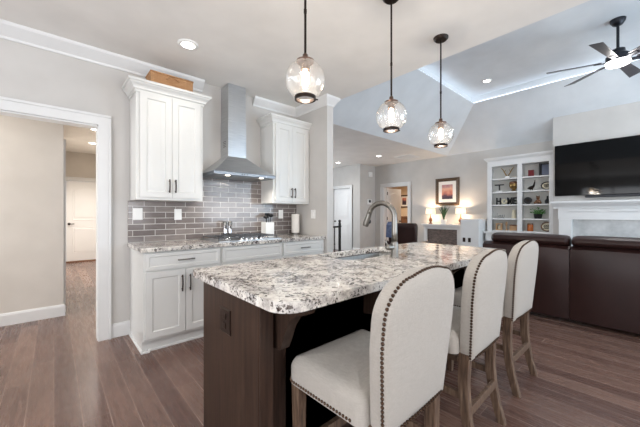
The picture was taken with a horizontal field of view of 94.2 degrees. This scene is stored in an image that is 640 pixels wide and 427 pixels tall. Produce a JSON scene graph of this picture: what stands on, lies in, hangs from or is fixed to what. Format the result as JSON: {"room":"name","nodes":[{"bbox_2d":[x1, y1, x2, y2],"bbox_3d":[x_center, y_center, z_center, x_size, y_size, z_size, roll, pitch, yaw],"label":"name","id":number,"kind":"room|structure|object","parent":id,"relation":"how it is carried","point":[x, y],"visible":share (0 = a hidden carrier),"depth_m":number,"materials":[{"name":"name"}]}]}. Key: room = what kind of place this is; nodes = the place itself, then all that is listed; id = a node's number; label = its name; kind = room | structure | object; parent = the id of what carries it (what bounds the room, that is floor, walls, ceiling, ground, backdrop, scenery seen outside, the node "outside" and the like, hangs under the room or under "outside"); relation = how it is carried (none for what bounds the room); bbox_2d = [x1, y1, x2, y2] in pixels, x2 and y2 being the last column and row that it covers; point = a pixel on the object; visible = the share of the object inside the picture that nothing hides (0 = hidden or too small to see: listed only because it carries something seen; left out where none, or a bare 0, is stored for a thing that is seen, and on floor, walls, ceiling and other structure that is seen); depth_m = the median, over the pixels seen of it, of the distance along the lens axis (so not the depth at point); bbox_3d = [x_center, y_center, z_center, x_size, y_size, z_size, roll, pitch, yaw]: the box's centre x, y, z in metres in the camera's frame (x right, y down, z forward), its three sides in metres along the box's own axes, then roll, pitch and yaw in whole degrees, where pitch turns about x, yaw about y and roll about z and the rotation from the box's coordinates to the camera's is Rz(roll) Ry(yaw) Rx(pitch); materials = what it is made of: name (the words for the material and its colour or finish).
{"room":"kitchen","nodes":[
{"label":"kitchen","id":0,"kind":"room"},
{"bbox_2d":[0,115,63,313],"bbox_3d":[-4.077,-0.160,2.673,2.685,2.740,0.100,0,0,-42],"label":"wall","id":1,"kind":"structure","parent":0,"point":[31,151],"depth_m":3.34,"materials":[{"name":"beige paint"}]},
{"bbox_2d":[0,302,64,326],"bbox_3d":[-4.101,1.143,2.802,2.581,0.135,0.356,0,0,-42],"label":"baseboard","id":2,"kind":"structure","parent":1,"relation":"attached to","point":[11,318],"depth_m":3.34,"materials":[{"name":"white paint"}]},
{"bbox_2d":[66,151,95,181],"bbox_3d":[-5.915,-0.160,7.670,1.435,2.740,0.120,0,0,-42],"label":"wall","id":3,"kind":"structure","parent":0,"point":[83,165],"depth_m":7.49,"materials":[{"name":"beige paint"}]},
{"bbox_2d":[66,177,95,181],"bbox_3d":[-5.921,0.152,7.561,0.980,2.115,0.034,0,0,-42],"label":"door frame","id":4,"kind":"structure","parent":3,"relation":"in","point":[67,178],"depth_m":7.47,"materials":[{"name":"white paint"}]},
{"bbox_2d":[66,181,95,261],"bbox_3d":[-5.945,0.196,7.587,0.802,2.016,0.094,0,0,-42],"label":"door","id":5,"kind":"structure","parent":4,"relation":"attached to","point":[80,195],"depth_m":7.51,"materials":[{"name":"white paint"}]},
{"bbox_2d":[0,38,295,323],"bbox_3d":[-2.314,-0.160,2.719,5.375,2.740,0.142,0,0,-42],"label":"wall","id":6,"kind":"structure","parent":0,"point":[27,73],"depth_m":2.98,"materials":[{"name":"beige paint"}]},
{"bbox_2d":[0,96,110,341],"bbox_3d":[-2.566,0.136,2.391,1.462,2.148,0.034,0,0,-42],"label":"door frame","id":7,"kind":"structure","parent":6,"relation":"attached to","point":[103,122],"depth_m":2.83,"materials":[{"name":"white paint"}]},
{"bbox_2d":[0,19,204,91],"bbox_3d":[-0.600,-1.472,-0.221,3.770,0.115,6.550,0,0,-42],"label":"trim","id":8,"kind":"structure","parent":6,"relation":"attached to","point":[10,31],"depth_m":2.70,"materials":[{"name":"white paint"}]},
{"bbox_2d":[111,320,129,337],"bbox_3d":[-1.969,1.143,2.937,0.160,0.135,0.016,0,0,-42],"label":"baseboard","id":9,"kind":"structure","parent":6,"relation":"attached to","point":[119,329],"depth_m":2.93,"materials":[{"name":"white paint"}]},
{"bbox_2d":[133,208,142,219],"bbox_3d":[-1.855,0.005,3.027,0.088,0.120,0.010,0,0,-42],"label":"light switch","id":10,"kind":"object","parent":6,"relation":"attached to","point":[137,212],"visible":1,"depth_m":3.03,"materials":[{"name":"white plastic"}]},
{"bbox_2d":[122,75,211,201],"bbox_3d":[-1.561,-0.688,3.063,0.758,1.115,0.368,0,0,-42],"label":"upper cabinet","id":11,"kind":"object","parent":6,"relation":"attached to","point":[166,121],"visible":1,"depth_m":2.93,"materials":[{"name":"white paint"}]},
{"bbox_2d":[145,69,193,91],"bbox_3d":[-1.562,-1.315,3.097,0.408,0.168,0.220,0,0,-42],"label":"wooden box","id":12,"kind":"object","parent":11,"relation":"on","point":[155,76],"visible":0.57,"depth_m":3.00,"materials":[{"name":"brown wood"}]},
{"bbox_2d":[174,209,181,219],"bbox_3d":[-1.567,0.010,3.285,0.075,0.120,0.008,0,0,-42],"label":"outlet","id":13,"kind":"object","parent":6,"relation":"attached to","point":[177,212],"visible":1,"depth_m":3.28,"materials":[{"name":"white plastic"}]},
{"bbox_2d":[203,83,274,181],"bbox_3d":[-0.973,-0.971,3.534,0.760,1.112,0.451,0,0,-42],"label":"range hood","id":14,"kind":"object","parent":6,"relation":"attached to","point":[233,164],"visible":0.98,"depth_m":3.52,"materials":[{"name":"grey metal"}]},
{"bbox_2d":[279,210,282,217],"bbox_3d":[-0.550,0.010,4.194,0.075,0.120,0.008,0,0,-42],"label":"outlet","id":15,"kind":"object","parent":6,"relation":"attached to","point":[280,211],"visible":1,"depth_m":4.19,"materials":[{"name":"white plastic"}]},
{"bbox_2d":[256,113,311,204],"bbox_3d":[-0.477,-0.688,4.032,0.663,1.115,0.368,0,0,-42],"label":"upper cabinet","id":16,"kind":"object","parent":6,"relation":"attached to","point":[284,140],"visible":1,"depth_m":3.92,"materials":[{"name":"white paint"}]},
{"bbox_2d":[253,94,339,116],"bbox_3d":[-0.305,-1.472,3.939,0.897,0.115,0.740,0,0,-42],"label":"trim","id":17,"kind":"structure","parent":6,"relation":"attached to","point":[326,99],"depth_m":4.04,"materials":[{"name":"white paint"}]},
{"bbox_2d":[0,0,589,167],"bbox_3d":[0.796,-1.580,5.111,13.200,0.100,12.880,0,0,-42],"label":"ceiling","id":18,"kind":"structure","parent":0,"point":[251,45],"depth_m":2.56,"materials":[{"name":"paint"}]},
{"bbox_2d":[177,39,198,49],"bbox_3d":[-1.192,-1.524,2.691,0.176,0.012,0.176,0,0,-42],"label":"recessed light","id":19,"kind":"object","parent":18,"relation":"in","point":[188,44],"visible":1,"depth_m":2.68,"materials":[{"name":"white plastic"}]},
{"bbox_2d":[285,0,324,103],"bbox_3d":[-0.078,-1.067,1.580,0.212,0.927,0.212,0,0,-42],"label":"pendant light","id":20,"kind":"object","parent":18,"relation":"hanging from","point":[305,62],"visible":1,"depth_m":1.57,"materials":[{"name":"clear glass"}]},
{"bbox_2d":[300,60,309,71],"bbox_3d":[-0.078,-0.780,1.580,0.051,0.043,0.051,0,0,-42],"label":"socket","id":21,"kind":"object","parent":20,"relation":"attached to","point":[305,64],"depth_m":1.56,"materials":[{"name":"white metal"}]},
{"bbox_2d":[376,0,406,132],"bbox_3d":[0.503,-1.056,2.100,0.212,0.948,0.212,0,0,-42],"label":"pendant light","id":22,"kind":"object","parent":18,"relation":"hanging from","point":[391,102],"visible":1,"depth_m":2.09,"materials":[{"name":"clear glass"}]},
{"bbox_2d":[388,101,394,109],"bbox_3d":[0.503,-0.759,2.100,0.051,0.043,0.051,0,0,-42],"label":"socket","id":23,"kind":"object","parent":22,"relation":"attached to","point":[391,104],"depth_m":2.08,"materials":[{"name":"white metal"}]},
{"bbox_2d":[394,154,419,159],"bbox_3d":[2.347,-1.524,8.027,0.500,0.012,0.500,0,0,-42],"label":"ceiling vent","id":24,"kind":"object","parent":18,"relation":"in","point":[409,156],"visible":1,"depth_m":7.97,"materials":[{"name":"white plastic"}]},
{"bbox_2d":[428,33,453,147],"bbox_3d":[1.051,-1.056,2.590,0.212,0.948,0.212,0,0,-42],"label":"pendant light","id":25,"kind":"object","parent":18,"relation":"hanging from","point":[440,38],"visible":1,"depth_m":2.58,"materials":[{"name":"clear glass"}]},
{"bbox_2d":[438,123,443,128],"bbox_3d":[1.051,-0.759,2.590,0.051,0.043,0.051,0,0,-42],"label":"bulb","id":26,"kind":"object","parent":25,"relation":"attached to","point":[440,125],"depth_m":2.57,"materials":[{"name":"white glass"}]},
{"bbox_2d":[296,106,332,252],"bbox_3d":[-0.089,-0.160,4.181,0.110,2.740,0.668,0,0,-42],"label":"wall","id":27,"kind":"structure","parent":0,"point":[321,130],"depth_m":3.99,"materials":[{"name":"beige paint"}]},
{"bbox_2d":[311,210,314,218],"bbox_3d":[-0.097,0.010,4.099,0.010,0.120,0.090,0,0,-42],"label":"light switch","id":28,"kind":"object","parent":27,"relation":"attached to","point":[312,211],"visible":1,"depth_m":4.09,"materials":[{"name":"white plastic"}]},
{"bbox_2d":[0,249,639,426],"bbox_3d":[0.820,1.260,5.160,13.300,0.100,13.000,0,0,-42],"label":"floor","id":29,"kind":"structure","parent":0,"point":[55,372],"depth_m":2.20,"materials":[{"name":"brown wood"}]},
{"bbox_2d":[66,259,95,262],"bbox_3d":[-5.899,1.195,7.536,0.810,0.030,0.100,0,0,-42],"label":"threshold","id":30,"kind":"object","parent":29,"relation":"on","point":[91,259],"visible":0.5,"depth_m":7.44,"materials":[{"name":"brown wood"}]},
{"bbox_2d":[129,247,220,354],"bbox_3d":[-1.444,0.774,2.974,0.699,0.872,0.656,0,0,-42],"label":"base cabinet","id":31,"kind":"object","parent":29,"relation":"on","point":[167,302],"visible":0.88,"depth_m":2.71,"materials":[{"name":"white paint"}]},
{"bbox_2d":[127,234,324,252],"bbox_3d":[-0.928,0.315,3.447,2.116,0.038,0.640,0,0,-42],"label":"countertop","id":32,"kind":"structure","parent":31,"relation":"on","point":[158,246],"depth_m":3.01,"materials":[{"name":"stone"}]},
{"bbox_2d":[202,233,280,242],"bbox_3d":[-0.908,0.273,3.461,0.760,0.046,0.510,0,0,-42],"label":"gas cooktop","id":33,"kind":"object","parent":32,"relation":"in","point":[246,236],"visible":1,"depth_m":3.35,"materials":[{"name":"silver metal"}]},
{"bbox_2d":[223,221,226,234],"bbox_3d":[-1.132,0.171,3.549,0.050,0.158,0.049,0,0,-42],"label":"pepper mill","id":34,"kind":"object","parent":33,"relation":"on","point":[224,222],"visible":1,"depth_m":3.53,"materials":[{"name":"silver metal"}]},
{"bbox_2d":[228,221,231,233],"bbox_3d":[-1.080,0.171,3.575,0.050,0.158,0.049,0,0,-42],"label":"pepper mill","id":35,"kind":"object","parent":33,"relation":"on","point":[229,222],"visible":1,"depth_m":3.56,"materials":[{"name":"silver metal"}]},
{"bbox_2d":[261,222,273,233],"bbox_3d":[-0.693,0.205,3.941,0.124,0.181,0.124,0,0,-42],"label":"utensil crock","id":36,"kind":"object","parent":32,"relation":"on","point":[266,227],"visible":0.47,"depth_m":3.90,"materials":[{"name":"white ceramic"}]},
{"bbox_2d":[291,211,299,234],"bbox_3d":[-0.346,0.132,4.198,0.140,0.328,0.140,0,0,-42],"label":"paper towel","id":37,"kind":"object","parent":32,"relation":"on","point":[295,217],"visible":1,"depth_m":4.15,"materials":[{"name":"white paper"}]},
{"bbox_2d":[221,242,281,265],"bbox_3d":[-0.906,0.774,3.455,0.741,0.872,0.656,0,0,-42],"label":"base cabinet","id":38,"kind":"object","parent":29,"relation":"on","point":[268,251],"visible":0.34,"depth_m":3.21,"materials":[{"name":"white paint"}]},
{"bbox_2d":[282,239,323,257],"bbox_3d":[-0.381,0.774,3.924,0.663,0.872,0.656,0,0,-42],"label":"base cabinet","id":39,"kind":"object","parent":29,"relation":"on","point":[306,247],"visible":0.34,"depth_m":3.68,"materials":[{"name":"white paint"}]},
{"bbox_2d":[204,252,466,426],"bbox_3d":[0.425,0.773,2.030,2.140,0.874,0.780,0,0,-42],"label":"kitchen island","id":40,"kind":"object","parent":29,"relation":"on","point":[247,372],"visible":0.23,"depth_m":1.35,"materials":[{"name":"brown wood"}]},
{"bbox_2d":[220,305,230,335],"bbox_3d":[-0.446,0.500,1.392,0.008,0.115,0.115,0,0,-42],"label":"outlet","id":41,"kind":"object","parent":40,"relation":"attached to","point":[225,314],"visible":1,"depth_m":1.38,"materials":[{"name":"brown plastic"}]},
{"bbox_2d":[193,242,505,313],"bbox_3d":[0.439,0.315,2.019,2.255,0.038,0.845,0,0,-42],"label":"island countertop","id":42,"kind":"structure","parent":40,"relation":"on","point":[290,285],"depth_m":1.44,"materials":[{"name":"stone"}]},
{"bbox_2d":[336,252,390,259],"bbox_3d":[0.366,0.425,2.243,0.797,0.170,0.364,0,0,-42],"label":"sink","id":43,"kind":"object","parent":42,"relation":"in","point":[364,256],"visible":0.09,"depth_m":2.47,"materials":[{"name":"metal"}]},
{"bbox_2d":[363,200,398,256],"bbox_3d":[0.421,0.102,2.125,0.110,0.389,0.288,0,0,-42],"label":"kitchen faucet","id":44,"kind":"object","parent":42,"relation":"on","point":[393,246],"visible":1,"depth_m":2.05,"materials":[{"name":"silver metal"}]},
{"bbox_2d":[333,220,340,257],"bbox_3d":[-0.196,0.677,6.398,1.836,1.065,0.072,0,0,-42],"label":"stair railing","id":45,"kind":"object","parent":29,"relation":"on","point":[339,221],"visible":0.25,"depth_m":6.96,"materials":[{"name":"black"}]},
{"bbox_2d":[290,265,453,426],"bbox_3d":[0.217,0.697,1.229,0.498,1.026,0.525,0,0,-43],"label":"bar stool","id":46,"kind":"object","parent":29,"relation":"on","point":[384,376],"visible":1,"depth_m":1.03,"materials":[{"name":"fabric"}]},
{"bbox_2d":[401,216,406,222],"bbox_3d":[3.236,0.660,11.706,0.530,1.100,0.360,0,0,-42],"label":"base cabinet","id":47,"kind":"object","parent":29,"relation":"on","point":[403,218],"visible":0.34,"depth_m":11.50,"materials":[{"name":"brown wood"}]},
{"bbox_2d":[385,223,428,245],"bbox_3d":[1.928,0.706,6.589,0.800,1.007,0.767,0,0,34],"label":"recliner","id":48,"kind":"object","parent":29,"relation":"on","point":[407,232],"visible":0.22,"depth_m":6.23,"materials":[{"name":"brown leather"}]},
{"bbox_2d":[386,222,391,237],"bbox_3d":[1.558,0.344,6.455,0.160,0.333,0.291,0,0,34],"label":"throw blanket","id":49,"kind":"object","parent":48,"relation":"on","point":[389,224],"visible":0.45,"depth_m":6.36,"materials":[{"name":"blue fabric"}]},
{"bbox_2d":[421,223,460,245],"bbox_3d":[3.247,0.744,7.799,0.357,0.932,1.100,0,0,-42],"label":"electric fireplace","id":50,"kind":"object","parent":29,"relation":"on","point":[449,234],"visible":0.54,"depth_m":7.71,"materials":[{"name":"white paint"}]},
{"bbox_2d":[426,208,435,223],"bbox_3d":[3.001,0.070,8.076,0.190,0.415,0.190,0,0,-42],"label":"table lamp","id":51,"kind":"object","parent":50,"relation":"on","point":[430,211],"visible":1,"depth_m":8.03,"materials":[{"name":"white fabric"}]},
{"bbox_2d":[421,223,460,226],"bbox_3d":[3.247,0.309,7.799,0.357,0.062,1.100,0,0,-42],"label":"mantel shelf","id":52,"kind":"object","parent":50,"relation":"attached to","point":[425,225],"depth_m":7.68,"materials":[{"name":"white paint"}]},
{"bbox_2d":[439,206,449,223],"bbox_3d":[3.246,0.014,7.742,0.282,0.527,0.331,0,0,25],"label":"potted plant","id":53,"kind":"object","parent":50,"relation":"on","point":[444,211],"visible":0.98,"depth_m":7.70,"materials":[{"name":"green plant"}]},
{"bbox_2d":[455,208,465,224],"bbox_3d":[3.534,0.070,7.479,0.190,0.415,0.190,0,0,-42],"label":"table lamp","id":54,"kind":"object","parent":50,"relation":"on","point":[460,211],"visible":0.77,"depth_m":7.43,"materials":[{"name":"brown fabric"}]},
{"bbox_2d":[442,249,507,426],"bbox_3d":[0.755,0.697,1.744,0.498,1.026,0.525,0,0,-43],"label":"bar stool","id":55,"kind":"object","parent":29,"relation":"on","point":[475,325],"visible":0.71,"depth_m":1.49,"materials":[{"name":"fabric"}]},
{"bbox_2d":[447,240,538,397],"bbox_3d":[1.312,0.697,2.268,0.498,1.026,0.525,0,0,-41],"label":"bar stool","id":56,"kind":"object","parent":29,"relation":"on","point":[523,257],"visible":0.67,"depth_m":2.01,"materials":[{"name":"fabric"}]},
{"bbox_2d":[483,150,552,240],"bbox_3d":[4.322,-0.028,6.503,0.481,2.475,1.297,0,0,-42],"label":"bookcase","id":57,"kind":"object","parent":29,"relation":"on","point":[521,163],"visible":0.66,"depth_m":6.55,"materials":[{"name":"white paint"}]},
{"bbox_2d":[496,223,502,229],"bbox_3d":[4.113,0.301,6.832,0.080,0.155,0.120,0,0,-42],"label":"candle holder","id":58,"kind":"object","parent":57,"relation":"on","point":[497,226],"visible":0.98,"depth_m":6.81,"materials":[{"name":"beige wood"}]},
{"bbox_2d":[501,167,513,177],"bbox_3d":[4.225,-0.918,6.707,0.110,0.254,0.269,0,0,-42],"label":"ornament","id":59,"kind":"object","parent":57,"relation":"on","point":[506,176],"visible":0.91,"depth_m":6.68,"materials":[{"name":"white ceramic"}]},
{"bbox_2d":[507,197,512,203],"bbox_3d":[4.257,-0.281,6.671,0.036,0.158,0.104,0,0,-42],"label":"block letter","id":60,"kind":"object","parent":57,"relation":"on","point":[508,199],"visible":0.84,"depth_m":6.65,"materials":[{"name":"black wood"}]},
{"bbox_2d":[509,181,516,190],"bbox_3d":[4.307,-0.605,6.615,0.180,0.228,0.180,0,0,-42],"label":"decorative urn","id":61,"kind":"object","parent":57,"relation":"on","point":[513,185],"visible":0.82,"depth_m":6.56,"materials":[{"name":"gold metal"}]},
{"bbox_2d":[510,225,516,230],"bbox_3d":[4.310,0.314,6.612,0.106,0.130,0.146,0,0,-42],"label":"box","id":62,"kind":"object","parent":57,"relation":"on","point":[512,227],"visible":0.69,"depth_m":6.58,"materials":[{"name":"beige wood"}]},
{"bbox_2d":[511,210,516,217],"bbox_3d":[4.310,0.011,6.612,0.100,0.195,0.100,0,0,-42],"label":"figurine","id":63,"kind":"object","parent":57,"relation":"on","point":[513,211],"visible":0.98,"depth_m":6.58,"materials":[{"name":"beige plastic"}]},
{"bbox_2d":[524,197,531,203],"bbox_3d":[4.484,-0.277,6.417,0.060,0.152,0.143,0,0,-42],"label":"round clock","id":64,"kind":"object","parent":57,"relation":"on","point":[527,200],"visible":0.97,"depth_m":6.40,"materials":[{"name":"black metal"}]},
{"bbox_2d":[527,223,532,230],"bbox_3d":[4.511,0.293,6.387,0.110,0.171,0.109,0,0,-42],"label":"jar candle","id":65,"kind":"object","parent":57,"relation":"on","point":[529,225],"visible":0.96,"depth_m":6.35,"materials":[{"name":"orange glass"}]},
{"bbox_2d":[528,170,533,175],"bbox_3d":[4.524,-0.861,6.380,0.030,0.140,0.100,0,0,-42],"label":"frame","id":66,"kind":"object","parent":57,"relation":"on","point":[530,172],"visible":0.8,"depth_m":6.37,"materials":[{"name":"red paint"}]},
{"bbox_2d":[527,180,534,189],"bbox_3d":[4.525,-0.601,6.371,0.082,0.222,0.138,0,0,-42],"label":"bird figurine","id":67,"kind":"object","parent":57,"relation":"on","point":[533,185],"visible":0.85,"depth_m":6.34,"materials":[{"name":"black"}]},
{"bbox_2d":[530,207,545,218],"bbox_3d":[4.598,-0.017,6.287,0.212,0.252,0.292,0,0,-42],"label":"shelf plant","id":68,"kind":"object","parent":57,"relation":"on","point":[538,214],"visible":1,"depth_m":6.25,"materials":[{"name":"green plant"}]},
{"bbox_2d":[534,196,541,203],"bbox_3d":[4.601,-0.289,6.282,0.105,0.177,0.138,0,0,-42],"label":"bear figurine","id":69,"kind":"object","parent":57,"relation":"on","point":[537,201],"visible":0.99,"depth_m":6.26,"materials":[{"name":"brown ceramic"}]},
{"bbox_2d":[541,163,548,174],"bbox_3d":[4.735,-0.921,6.225,0.022,0.260,0.195,0,0,-42],"label":"photo frame","id":70,"kind":"object","parent":57,"relation":"on","point":[545,166],"visible":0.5,"depth_m":6.23,"materials":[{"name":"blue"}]},
{"bbox_2d":[541,222,548,231],"bbox_3d":[4.720,0.276,6.183,0.025,0.204,0.224,0,0,-42],"label":"oval plaque","id":71,"kind":"object","parent":57,"relation":"on","point":[544,226],"visible":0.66,"depth_m":6.20,"materials":[{"name":"brown wood"}]},
{"bbox_2d":[541,181,548,189],"bbox_3d":[4.720,-0.579,6.183,0.025,0.174,0.224,0,0,-42],"label":"oval plaque","id":72,"kind":"object","parent":57,"relation":"on","point":[545,185],"visible":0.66,"depth_m":6.20,"materials":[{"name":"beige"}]},
{"bbox_2d":[483,232,639,333],"bbox_3d":[3.414,0.726,3.184,0.965,0.969,2.815,0,0,-42],"label":"sofa","id":73,"kind":"object","parent":29,"relation":"on","point":[595,280],"visible":0.74,"depth_m":3.15,"materials":[{"name":"brown leather"}]},
{"bbox_2d":[550,199,639,245],"bbox_3d":[5.060,0.490,5.067,0.399,1.440,1.810,0,0,-42],"label":"fireplace mantel","id":74,"kind":"object","parent":29,"relation":"on","point":[610,218],"visible":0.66,"depth_m":5.28,"materials":[{"name":"white paint"}]},
{"bbox_2d":[550,199,639,202],"bbox_3d":[5.108,-0.212,5.111,0.269,0.035,1.810,0,0,-42],"label":"mantel shelf","id":75,"kind":"object","parent":74,"relation":"attached to","point":[633,200],"depth_m":5.15,"materials":[{"name":"white paint"}]},
{"bbox_2d":[585,194,639,197],"bbox_3d":[5.157,-0.311,5.168,0.102,0.038,0.830,0,0,-42],"label":"soundbar","id":76,"kind":"object","parent":74,"relation":"on","point":[614,195],"visible":1,"depth_m":5.17,"materials":[{"name":"black plastic"}]},
{"bbox_2d":[333,165,356,248],"bbox_3d":[0.418,-0.160,10.200,0.120,2.740,2.350,0,0,-42],"label":"wall","id":77,"kind":"structure","parent":0,"point":[346,175],"depth_m":9.49,"materials":[{"name":"beige paint"}]},
{"bbox_2d":[333,185,352,249],"bbox_3d":[0.697,0.150,9.772,0.034,2.120,0.960,0,0,-42],"label":"door frame","id":78,"kind":"structure","parent":77,"relation":"in","point":[344,186],"depth_m":9.43,"materials":[{"name":"white paint"}]},
{"bbox_2d":[334,188,349,249],"bbox_3d":[0.723,0.196,9.795,0.094,2.016,0.772,0,0,-42],"label":"door","id":79,"kind":"structure","parent":78,"relation":"attached to","point":[341,196],"depth_m":9.76,"materials":[{"name":"white paint"}]},
{"bbox_2d":[357,164,374,247],"bbox_3d":[1.476,-0.160,9.489,0.750,2.740,0.120,0,0,-42],"label":"wall","id":80,"kind":"structure","parent":0,"point":[365,184],"depth_m":9.34,"materials":[{"name":"beige paint"}]},
{"bbox_2d":[391,186,406,215],"bbox_3d":[3.204,-0.160,10.309,2.680,2.740,3.900,0,0,-42],"label":"wall","id":81,"kind":"structure","parent":0,"point":[403,189],"depth_m":11.99,"materials":[{"name":"beige paint"}]},
{"bbox_2d":[401,195,406,207],"bbox_3d":[3.382,-0.490,11.944,0.034,0.500,0.400,0,0,-42],"label":"framed picture","id":82,"kind":"object","parent":81,"relation":"attached to","point":[403,197],"visible":0.55,"depth_m":11.95,"materials":[{"name":"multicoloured paper"}]},
{"bbox_2d":[375,141,552,246],"bbox_3d":[4.823,-0.160,6.398,0.120,2.740,9.190,0,0,-42],"label":"wall","id":83,"kind":"structure","parent":0,"point":[471,168],"depth_m":7.99,"materials":[{"name":"beige paint"}]},
{"bbox_2d":[386,188,400,240],"bbox_3d":[2.449,0.196,9.773,0.792,2.016,0.094,0,0,-42],"label":"door","id":84,"kind":"structure","parent":83,"relation":"in","point":[393,196],"depth_m":9.75,"materials":[{"name":"white paint"}]},
{"bbox_2d":[380,181,410,245],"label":"door frame","id":85,"kind":"structure","parent":83,"relation":"in","point":[409,182],"depth_m":9.27,"materials":[{"name":"white paint"}]},
{"bbox_2d":[435,177,459,205],"bbox_3d":[3.375,-0.575,7.901,0.034,0.730,0.640,0,0,-42],"label":"framed print","id":86,"kind":"object","parent":83,"relation":"attached to","point":[447,190],"visible":1,"depth_m":7.90,"materials":[{"name":"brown wood"}]},
{"bbox_2d":[461,219,486,246],"bbox_3d":[3.687,0.670,7.066,0.677,1.080,0.400,0,0,-42],"label":"wall","id":87,"kind":"structure","parent":0,"point":[473,229],"depth_m":6.82,"materials":[{"name":"white paint"}]},
{"bbox_2d":[333,0,639,155],"bbox_3d":[3.777,-2.038,3.780,4.930,1.015,6.680,0,0,-42],"label":"ceiling","id":88,"kind":"structure","parent":0,"point":[519,59],"depth_m":5.30,"materials":[{"name":"paint"}]},
{"bbox_2d":[482,79,491,82],"bbox_3d":[3.194,-2.539,5.700,0.176,0.012,0.176,0,0,-42],"label":"recessed light","id":89,"kind":"object","parent":88,"relation":"attached to","point":[484,80],"visible":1,"depth_m":5.68,"materials":[{"name":"white plastic"}]},
{"bbox_2d":[427,59,638,102],"bbox_3d":[3.784,-2.393,3.772,2.950,0.011,4.680,0,0,-42],"label":"light","id":90,"kind":"object","parent":88,"relation":"attached to","point":[637,59],"visible":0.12,"depth_m":5.52,"materials":[{"name":"white"}]},
{"bbox_2d":[546,16,639,86],"bbox_3d":[3.911,-2.241,3.907,1.527,0.607,1.444,0,0,-42],"label":"ceiling fan","id":91,"kind":"object","parent":88,"relation":"hanging from","point":[620,57],"visible":1,"depth_m":3.87,"materials":[{"name":"grey metal"}]},
{"bbox_2d":[605,57,630,68],"bbox_3d":[3.911,-1.965,3.907,0.244,0.054,0.244,0,0,-42],"label":"diffuser","id":92,"kind":"object","parent":91,"relation":"attached to","point":[616,62],"depth_m":3.86,"materials":[{"name":"white glass"}]},
{"bbox_2d":[553,101,639,234],"bbox_3d":[5.382,-0.339,5.345,0.450,3.098,1.835,0,0,-42],"label":"wall","id":93,"kind":"structure","parent":0,"point":[623,120],"depth_m":5.44,"materials":[{"name":"beige paint"}]},
{"bbox_2d":[555,135,639,195],"bbox_3d":[5.180,-0.825,5.182,0.059,0.980,1.740,0,0,-42],"label":"television","id":94,"kind":"object","parent":93,"relation":"attached to","point":[607,166],"visible":0.97,"depth_m":5.33,"materials":[{"name":"black"}]},
{"bbox_3d":[-4.760,-0.160,5.376,0.100,2.740,4.840,0,0,-42],"label":"wall","id":95,"kind":"structure","parent":0,"visible":0},
{"bbox_2d":[64,139,65,311],"bbox_3d":[-3.157,0.150,3.676,0.024,2.120,0.090,0,0,-42],"label":"door frame","id":96,"kind":"structure","parent":95,"relation":"attached to","point":[64,139],"depth_m":3.65,"materials":[{"name":"white paint"}]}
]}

